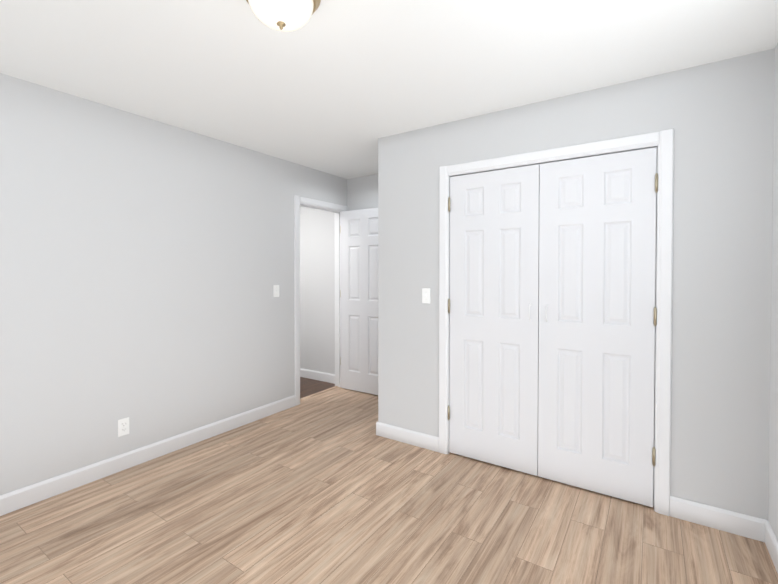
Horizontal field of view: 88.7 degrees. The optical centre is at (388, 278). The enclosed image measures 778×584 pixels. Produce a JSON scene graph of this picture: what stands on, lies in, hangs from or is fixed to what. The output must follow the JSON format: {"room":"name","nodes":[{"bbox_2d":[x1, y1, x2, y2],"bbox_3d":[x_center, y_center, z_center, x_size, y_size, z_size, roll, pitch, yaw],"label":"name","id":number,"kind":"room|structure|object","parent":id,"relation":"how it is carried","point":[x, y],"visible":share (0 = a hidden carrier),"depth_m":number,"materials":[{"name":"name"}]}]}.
{"room":"empty bedroom","nodes":[
{"label":"empty bedroom","id":0,"kind":"room"},
{"bbox_2d":[0,73,346,494],"bbox_3d":[-1.701,0.079,2.974,0.120,2.440,4.440,1,1,34],"label":"wall","id":1,"kind":"structure","parent":0,"point":[146,264],"depth_m":2.73,"materials":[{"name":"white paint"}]},
{"bbox_2d":[118,417,128,436],"bbox_3d":[-1.808,1.013,2.711,0.008,0.115,0.070,1,1,34],"label":"electrical outlet","id":2,"kind":"object","parent":1,"relation":"attached to","point":[123,426],"visible":1,"depth_m":2.71,"materials":[{"name":"white plastic"}]},
{"bbox_2d":[0,395,295,515],"bbox_3d":[-1.867,1.250,2.619,0.014,0.108,3.337,1,1,34],"label":"baseboard","id":3,"kind":"structure","parent":1,"relation":"attached to","point":[12,501],"depth_m":2.72,"materials":[{"name":"white paint"}]},
{"bbox_2d":[273,285,278,296],"bbox_3d":[-1.071,0.120,3.801,0.018,0.115,0.070,1,1,34],"label":"light switch","id":4,"kind":"object","parent":1,"relation":"attached to","point":[275,290],"visible":1,"depth_m":3.79,"materials":[{"name":"white plastic"}]},
{"bbox_2d":[294,195,346,405],"bbox_3d":[-0.775,0.219,4.375,0.154,2.118,0.821,1,1,34],"label":"door frame","id":5,"kind":"structure","parent":1,"relation":"attached to","point":[298,200],"depth_m":4.23,"materials":[{"name":"white paint"}]},
{"bbox_2d":[340,208,377,394],"bbox_3d":[-0.283,0.250,4.426,0.712,2.030,0.165,1,1,34],"label":"entry door","id":6,"kind":"structure","parent":5,"relation":"attached to","point":[359,301],"depth_m":4.44,"materials":[{"name":"white paint"}]},
{"bbox_2d":[300,174,377,373],"bbox_3d":[0.438,0.061,4.149,4.830,2.440,0.120,1,1,34],"label":"wall","id":7,"kind":"structure","parent":0,"point":[317,291],"depth_m":4.93,"materials":[{"name":"white paint"}]},
{"bbox_2d":[300,368,334,383],"bbox_3d":[-1.042,1.214,5.065,1.070,0.108,0.014,1,1,34],"label":"baseboard","id":8,"kind":"structure","parent":7,"relation":"attached to","point":[311,374],"depth_m":4.96,"materials":[{"name":"white paint"}]},
{"bbox_2d":[0,377,777,583],"bbox_3d":[-0.705,1.338,2.333,4.950,0.060,4.440,1,1,34],"label":"floor","id":9,"kind":"structure","parent":0,"point":[329,487],"depth_m":2.12,"materials":[{"name":"laminate"}]},
{"bbox_2d":[300,386,337,400],"bbox_3d":[-0.794,1.275,4.403,0.045,0.006,0.675,1,1,34],"label":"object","id":10,"kind":"structure","parent":9,"relation":"on","point":[314,394],"depth_m":4.39,"materials":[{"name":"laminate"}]},
{"bbox_2d":[0,0,777,178],"bbox_3d":[-0.705,-1.192,2.296,4.950,0.120,4.440,1,1,34],"label":"ceiling","id":11,"kind":"structure","parent":0,"point":[339,88],"depth_m":2.02,"materials":[{"name":"white paint"}]},
{"bbox_2d":[246,0,320,31],"bbox_3d":[-0.415,-1.038,1.531,0.304,0.162,0.304,1,1,34],"label":"flush-mount light","id":12,"kind":"object","parent":11,"relation":"attached to","point":[286,15],"visible":1,"depth_m":1.50,"materials":[{"name":"white glass"}]},
{"bbox_2d":[378,48,774,519],"bbox_3d":[0.933,0.083,2.669,2.370,2.440,0.120,1,1,34],"label":"wall","id":13,"kind":"structure","parent":0,"point":[718,117],"depth_m":2.13,"materials":[{"name":"grey paint"}]},
{"bbox_2d":[376,422,438,451],"bbox_3d":[0.154,1.243,3.122,0.529,0.108,0.014,1,1,34],"label":"baseboard","id":14,"kind":"structure","parent":13,"relation":"attached to","point":[415,438],"depth_m":3.12,"materials":[{"name":"white paint"}]},
{"bbox_2d":[422,288,429,303],"bbox_3d":[0.280,0.133,3.020,0.070,0.115,0.018,1,1,34],"label":"light switch","id":15,"kind":"object","parent":13,"relation":"attached to","point":[425,295],"visible":1,"depth_m":3.02,"materials":[{"name":"white plastic"}]},
{"bbox_2d":[448,164,539,475],"bbox_3d":[0.705,0.275,2.762,0.636,2.030,0.067,1,1,34],"label":"closet door","id":16,"kind":"structure","parent":13,"relation":"in","point":[493,305],"depth_m":2.74,"materials":[{"name":"white paint"}]},
{"bbox_2d":[439,129,673,515],"bbox_3d":[1.000,0.269,2.628,1.306,2.070,0.120,1,1,34],"label":"door frame","id":17,"kind":"structure","parent":13,"relation":"attached to","point":[592,155],"depth_m":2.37,"materials":[{"name":"white paint"}]},
{"bbox_2d":[538,147,657,506],"bbox_3d":[1.239,0.280,2.409,0.636,2.030,0.067,1,1,34],"label":"closet door","id":18,"kind":"structure","parent":13,"relation":"in","point":[597,261],"depth_m":2.39,"materials":[{"name":"white paint"}]},
{"bbox_2d":[670,496,764,540],"bbox_3d":[1.705,1.258,2.095,0.369,0.108,0.014,1,1,34],"label":"baseboard","id":19,"kind":"structure","parent":13,"relation":"attached to","point":[751,527],"depth_m":2.08,"materials":[{"name":"white paint"}]},
{"bbox_2d":[768,43,777,540],"bbox_3d":[1.309,0.108,0.982,0.120,2.440,4.440,1,1,34],"label":"wall","id":20,"kind":"structure","parent":0,"point":[773,479],"depth_m":1.91,"materials":[{"name":"white paint"}]},
{"bbox_2d":[760,518,777,572],"bbox_3d":[0.996,1.279,0.648,0.014,0.108,3.210,1,1,34],"label":"baseboard","id":21,"kind":"structure","parent":20,"relation":"attached to","point":[767,535],"depth_m":1.90,"materials":[{"name":"white paint"}]}
]}

